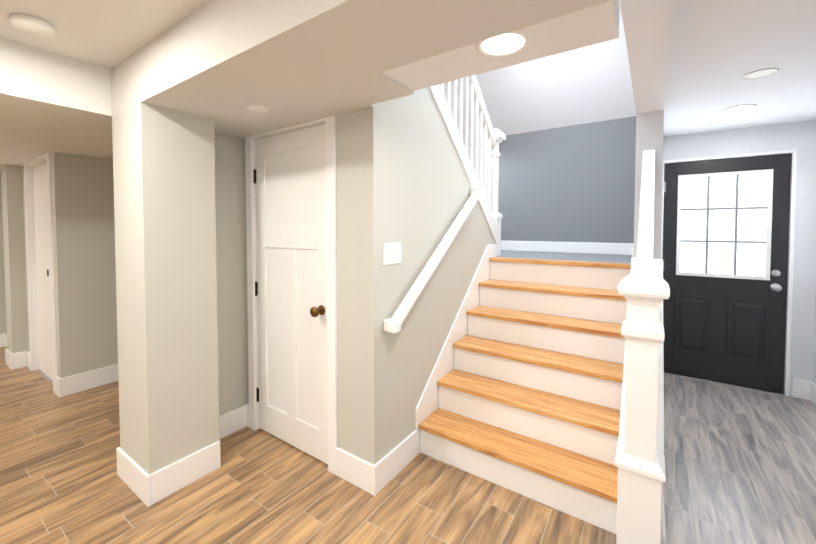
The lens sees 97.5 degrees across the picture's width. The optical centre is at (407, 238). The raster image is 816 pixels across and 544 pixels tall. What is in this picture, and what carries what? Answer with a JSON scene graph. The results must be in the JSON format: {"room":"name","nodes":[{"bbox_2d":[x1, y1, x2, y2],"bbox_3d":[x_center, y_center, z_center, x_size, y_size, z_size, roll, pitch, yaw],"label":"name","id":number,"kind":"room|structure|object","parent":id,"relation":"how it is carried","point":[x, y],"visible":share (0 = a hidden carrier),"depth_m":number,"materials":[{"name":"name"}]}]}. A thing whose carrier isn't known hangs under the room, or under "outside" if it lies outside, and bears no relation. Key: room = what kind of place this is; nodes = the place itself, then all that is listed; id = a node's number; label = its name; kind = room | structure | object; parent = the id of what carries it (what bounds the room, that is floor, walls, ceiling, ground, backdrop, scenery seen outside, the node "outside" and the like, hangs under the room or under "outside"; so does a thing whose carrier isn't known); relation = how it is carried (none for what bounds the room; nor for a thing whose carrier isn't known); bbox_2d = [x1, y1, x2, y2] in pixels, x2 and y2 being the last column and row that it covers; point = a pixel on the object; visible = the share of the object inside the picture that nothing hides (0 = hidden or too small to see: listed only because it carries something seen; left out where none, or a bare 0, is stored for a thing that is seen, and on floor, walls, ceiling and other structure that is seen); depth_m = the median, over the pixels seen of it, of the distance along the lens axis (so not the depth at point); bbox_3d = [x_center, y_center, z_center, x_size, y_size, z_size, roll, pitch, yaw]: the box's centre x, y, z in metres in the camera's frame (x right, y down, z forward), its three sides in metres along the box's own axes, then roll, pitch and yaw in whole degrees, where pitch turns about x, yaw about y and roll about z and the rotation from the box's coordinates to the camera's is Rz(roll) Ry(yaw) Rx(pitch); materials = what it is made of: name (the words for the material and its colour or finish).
{"room":"basement stair hall","nodes":[
{"label":"basement stair hall","id":0,"kind":"room"},
{"bbox_2d":[0,175,6,333],"bbox_3d":[-5.002,0.073,4.101,0.100,2.450,0.690,1,2,34],"label":"wall","id":1,"kind":"structure","parent":0,"point":[3,327],"depth_m":4.26,"materials":[{"name":"beige paint"}]},
{"bbox_2d":[0,333,3,344],"bbox_3d":[-5.013,1.221,4.017,0.019,0.160,0.660,1,2,34],"label":"baseboard","id":2,"kind":"structure","parent":1,"relation":"attached to","point":[1,335],"depth_m":4.27,"materials":[{"name":"white wood"}]},
{"bbox_2d":[1,160,56,356],"bbox_3d":[-3.917,0.087,3.651,2.200,2.450,0.210,1,2,34],"label":"wall","id":3,"kind":"structure","parent":0,"point":[14,240],"depth_m":3.62,"materials":[{"name":"beige paint"}]},
{"bbox_2d":[0,345,15,369],"bbox_3d":[-4.092,1.232,3.669,0.300,0.160,0.015,1,2,34],"label":"baseboard","id":4,"kind":"structure","parent":3,"relation":"attached to","point":[10,359],"depth_m":3.61,"materials":[{"name":"white wood"}]},
{"bbox_2d":[4,333,27,364],"bbox_3d":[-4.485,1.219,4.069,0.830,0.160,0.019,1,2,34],"label":"baseboard","id":5,"kind":"structure","parent":3,"relation":"attached to","point":[20,356],"depth_m":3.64,"materials":[{"name":"white wood"}]},
{"bbox_2d":[23,153,56,393],"bbox_3d":[-3.371,0.272,3.340,0.940,2.100,0.116,1,2,34],"label":"door frame","id":6,"kind":"structure","parent":3,"relation":"attached to","point":[28,177],"depth_m":3.51,"materials":[{"name":"white wood"}]},
{"bbox_2d":[33,163,52,380],"bbox_3d":[-3.476,0.306,3.423,0.506,2.006,0.040,1,2,34],"label":"pocket door","id":7,"kind":"structure","parent":3,"relation":"in","point":[42,265],"depth_m":3.40,"materials":[{"name":"white wood"}]},
{"bbox_2d":[0,37,112,174],"bbox_3d":[-3.892,-0.892,2.168,3.880,0.400,6.600,1,2,34],"label":"beam","id":8,"kind":"structure","parent":0,"point":[50,102],"depth_m":1.94,"materials":[{"name":"white paint"}]},
{"bbox_2d":[51,152,117,377],"bbox_3d":[-2.341,0.079,3.918,0.100,2.450,2.210,1,2,34],"label":"wall","id":9,"kind":"structure","parent":0,"point":[84,257],"depth_m":3.11,"materials":[{"name":"beige paint"}]},
{"bbox_2d":[55,364,118,397],"bbox_3d":[-2.339,1.225,3.883,0.045,0.160,2.125,1,2,34],"label":"baseboard","id":10,"kind":"structure","parent":9,"relation":"attached to","point":[76,383],"depth_m":3.13,"materials":[{"name":"white wood"}]},
{"bbox_2d":[0,0,207,68],"bbox_3d":[-3.537,-0.944,0.602,8.770,0.200,4.420,1,2,34],"label":"ceiling","id":11,"kind":"structure","parent":0,"point":[109,34],"depth_m":1.55,"materials":[{"name":"white paint"}]},
{"bbox_2d":[10,13,55,37],"bbox_3d":[-1.617,-0.914,1.544,0.136,0.038,0.136,1,2,34],"label":"ceiling light","id":12,"kind":"object","parent":11,"relation":"attached to","point":[32,25],"visible":1,"depth_m":1.52,"materials":[{"name":"white plastic"}]},
{"bbox_2d":[111,0,611,138],"bbox_3d":[0.090,-0.867,1.349,3.620,0.400,0.900,1,2,34],"label":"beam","id":13,"kind":"structure","parent":11,"relation":"attached to","point":[222,64],"depth_m":1.36,"materials":[{"name":"white paint"}]},
{"bbox_2d":[246,104,268,112],"bbox_3d":[-0.784,-0.678,1.867,0.110,0.010,0.110,1,2,34],"label":"ceiling light","id":14,"kind":"object","parent":13,"relation":"attached to","point":[256,108],"visible":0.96,"depth_m":1.85,"materials":[{"name":"white plastic"}]},
{"bbox_2d":[382,0,618,90],"bbox_3d":[0.294,-0.874,1.323,0.826,0.385,0.270,1,2,34],"label":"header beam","id":15,"kind":"structure","parent":13,"relation":"attached to","point":[593,25],"depth_m":1.29,"materials":[{"name":"white paint"}]},
{"bbox_2d":[476,30,530,56],"bbox_3d":[0.330,-0.676,1.245,0.186,0.006,0.186,1,2,34],"label":"recessed light","id":16,"kind":"object","parent":15,"relation":"attached to","point":[511,43],"visible":0.83,"depth_m":1.25,"materials":[{"name":"white plastic"}]},
{"bbox_2d":[214,133,246,414],"bbox_3d":[-0.526,-1.185,3.541,0.120,5.000,3.120,1,2,34],"label":"wall","id":17,"kind":"structure","parent":0,"point":[230,263],"depth_m":2.46,"materials":[{"name":"beige paint"}]},
{"bbox_2d":[219,404,248,436],"bbox_3d":[-1.241,1.270,2.427,0.040,0.160,0.350,1,2,34],"label":"baseboard","id":18,"kind":"structure","parent":17,"relation":"attached to","point":[234,420],"depth_m":2.49,"materials":[{"name":"white wood"}]},
{"bbox_2d":[244,111,358,456],"bbox_3d":[-0.685,0.325,2.291,1.080,2.060,0.100,1,2,34],"label":"wall","id":19,"kind":"structure","parent":0,"point":[347,239],"depth_m":1.99,"materials":[{"name":"beige paint"}]},
{"bbox_2d":[254,124,327,463],"bbox_3d":[-0.771,0.334,2.278,0.730,2.018,0.112,1,2,34],"label":"closet door","id":20,"kind":"structure","parent":19,"relation":"in","point":[291,281],"depth_m":2.28,"materials":[{"name":"white wood"}]},
{"bbox_2d":[245,116,337,474],"bbox_3d":[-0.740,0.304,2.318,0.868,2.100,0.116,1,2,34],"label":"door frame","id":21,"kind":"structure","parent":19,"relation":"attached to","point":[251,276],"depth_m":2.07,"materials":[{"name":"white wood"}]},
{"bbox_2d":[0,346,815,543],"bbox_3d":[-2.507,1.406,2.183,9.170,0.104,8.470,1,2,34],"label":"floor","id":22,"kind":"structure","parent":0,"point":[740,465],"depth_m":1.93,"materials":[{"name":"brown wood"}]},
{"bbox_2d":[116,447,157,506],"bbox_3d":[-1.497,1.285,1.947,0.430,0.160,0.019,1,2,34],"label":"baseboard","id":23,"kind":"structure","parent":22,"relation":"on","point":[145,487],"depth_m":1.90,"materials":[{"name":"white wood"}]},
{"bbox_2d":[112,102,218,474],"bbox_3d":[-1.392,0.336,2.071,0.400,2.050,0.360,1,2,34],"label":"column","id":24,"kind":"structure","parent":22,"relation":"on","point":[165,222],"depth_m":1.93,"materials":[{"name":"beige paint"}]},
{"bbox_2d":[153,433,223,500],"bbox_3d":[-1.215,1.284,1.992,0.015,0.160,0.340,1,2,34],"label":"baseboard","id":25,"kind":"structure","parent":22,"relation":"on","point":[185,471],"depth_m":1.98,"materials":[{"name":"white wood"}]},
{"bbox_2d":[419,250,631,534],"bbox_3d":[0.595,0.065,3.087,2.282,2.529,2.465,1,2,34],"label":"stairs","id":26,"kind":"structure","parent":22,"relation":"on","point":[530,389],"depth_m":2.26,"materials":[{"name":"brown wood"}]},
{"bbox_2d":[439,75,505,255],"bbox_3d":[0.313,-1.135,2.645,0.170,2.637,1.949,1,2,34],"label":"railing","id":27,"kind":"object","parent":26,"relation":"on","point":[481,138],"visible":0.54,"depth_m":3.06,"materials":[{"name":"white wood"}]},
{"bbox_2d":[614,150,669,543],"bbox_3d":[1.306,0.391,1.974,0.180,1.946,1.205,1,2,34],"label":"newel post","id":28,"kind":"object","parent":22,"relation":"on","point":[639,462],"visible":1,"depth_m":1.51,"materials":[{"name":"white wood"}]},
{"bbox_2d":[358,87,495,464],"bbox_3d":[0.276,-0.060,2.634,0.106,2.807,1.770,1,2,34],"label":"wall","id":29,"kind":"structure","parent":0,"point":[414,186],"depth_m":2.12,"materials":[{"name":"beige paint"}]},
{"bbox_2d":[383,242,400,264],"bbox_3d":[-0.083,0.082,2.004,0.015,0.118,0.165,1,2,34],"label":"switch plate","id":30,"kind":"object","parent":29,"relation":"attached to","point":[391,253],"visible":1,"depth_m":2.00,"materials":[{"name":"white plastic"}]},
{"bbox_2d":[368,430,416,495],"bbox_3d":[-0.066,1.281,2.068,0.015,0.160,0.413,1,2,34],"label":"baseboard","id":31,"kind":"structure","parent":29,"relation":"attached to","point":[380,474],"depth_m":2.01,"materials":[{"name":"white wood"}]},
{"bbox_2d":[383,186,481,332],"bbox_3d":[0.226,0.046,2.389,0.088,0.890,1.165,1,2,34],"label":"wall handrail","id":32,"kind":"object","parent":29,"relation":"attached to","point":[393,323],"depth_m":2.21,"materials":[{"name":"white wood"}]},
{"bbox_2d":[415,85,496,454],"bbox_3d":[0.279,-0.141,2.623,0.120,2.969,1.780,1,2,34],"label":"trim","id":33,"kind":"structure","parent":29,"relation":"attached to","point":[427,405],"depth_m":2.62,"materials":[{"name":"white wood"}]},
{"bbox_2d":[444,0,635,134],"bbox_3d":[0.554,-2.353,2.900,2.546,2.542,2.900,1,2,34],"label":"ceiling slope","id":34,"kind":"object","parent":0,"point":[588,84],"depth_m":3.52,"materials":[{"name":"white paint"}]},
{"bbox_2d":[498,116,635,254],"bbox_3d":[1.319,-1.202,4.108,2.286,5.000,0.100,1,2,34],"label":"wall","id":35,"kind":"structure","parent":0,"point":[574,183],"depth_m":3.79,"materials":[{"name":"grey paint"}]},
{"bbox_2d":[501,241,631,254],"bbox_3d":[1.286,0.083,4.099,2.286,0.115,0.019,1,2,34],"label":"baseboard","id":36,"kind":"structure","parent":35,"relation":"attached to","point":[536,246],"depth_m":3.81,"materials":[{"name":"white wood"}]},
{"bbox_2d":[620,0,674,258],"bbox_3d":[1.509,-1.144,2.224,0.154,5.000,3.140,1,2,34],"label":"wall","id":37,"kind":"structure","parent":0,"point":[647,24],"depth_m":1.86,"materials":[{"name":"white paint"}]},
{"bbox_2d":[628,243,633,257],"bbox_3d":[1.915,0.117,3.009,0.015,0.115,1.050,1,2,34],"label":"baseboard","id":38,"kind":"structure","parent":37,"relation":"attached to","point":[630,247],"depth_m":3.48,"materials":[{"name":"white wood"}]},
{"bbox_2d":[618,258,663,510],"bbox_3d":[1.342,0.674,2.036,0.178,1.058,0.990,1,2,34],"label":"trim","id":39,"kind":"structure","parent":37,"relation":"attached to","point":[657,263],"depth_m":1.83,"materials":[{"name":"white wood"}]},
{"bbox_2d":[661,489,665,543],"bbox_3d":[1.801,1.266,2.569,0.023,0.160,2.362,1,2,34],"label":"baseboard","id":40,"kind":"structure","parent":37,"relation":"attached to","point":[663,537],"depth_m":1.60,"materials":[{"name":"white wood"}]},
{"bbox_2d":[663,120,815,396],"bbox_3d":[2.897,0.098,3.307,1.360,2.450,0.150,1,2,34],"label":"wall","id":41,"kind":"structure","parent":0,"point":[800,137],"depth_m":2.98,"materials":[{"name":"grey paint"}]},
{"bbox_2d":[663,154,790,391],"bbox_3d":[2.848,0.295,3.263,0.863,2.031,0.117,1,2,34],"label":"entry door","id":42,"kind":"structure","parent":41,"relation":"in","point":[728,326],"depth_m":3.25,"materials":[{"name":"black wood"}]},
{"bbox_2d":[661,149,796,395],"bbox_3d":[2.871,0.285,3.293,0.920,2.075,0.150,1,2,34],"label":"door frame","id":43,"kind":"structure","parent":41,"relation":"attached to","point":[793,175],"depth_m":3.03,"materials":[{"name":"white wood"}]},
{"bbox_2d":[663,0,815,136],"bbox_3d":[2.010,-1.009,1.885,1.060,0.150,3.140,1,2,34],"label":"ceiling","id":44,"kind":"structure","parent":0,"point":[719,49],"depth_m":1.92,"materials":[{"name":"white paint"}]},
{"bbox_2d":[722,104,756,112],"bbox_3d":[2.426,-0.953,2.620,0.186,0.006,0.186,1,2,34],"label":"recessed light","id":45,"kind":"object","parent":44,"relation":"in","point":[739,108],"visible":1,"depth_m":2.62,"materials":[{"name":"white plastic"}]},
{"bbox_2d":[741,68,778,79],"bbox_3d":[2.003,-0.935,2.038,0.156,0.006,0.156,1,2,34],"label":"recessed light","id":46,"kind":"object","parent":44,"relation":"in","point":[760,74],"visible":1,"depth_m":2.03,"materials":[{"name":"white plastic"}]},
{"bbox_2d":[812,288,815,384],"bbox_3d":[1.154,0.211,-0.358,0.100,2.450,8.070,1,2,34],"label":"wall","id":47,"kind":"structure","parent":0,"point":[814,366],"depth_m":2.92,"materials":[{"name":"grey paint"}]},
{"bbox_2d":[800,379,815,406],"bbox_3d":[1.068,1.355,-0.324,0.040,0.160,7.970,1,2,34],"label":"baseboard","id":48,"kind":"structure","parent":47,"relation":"attached to","point":[807,388],"depth_m":2.95,"materials":[{"name":"white wood"}]}
]}

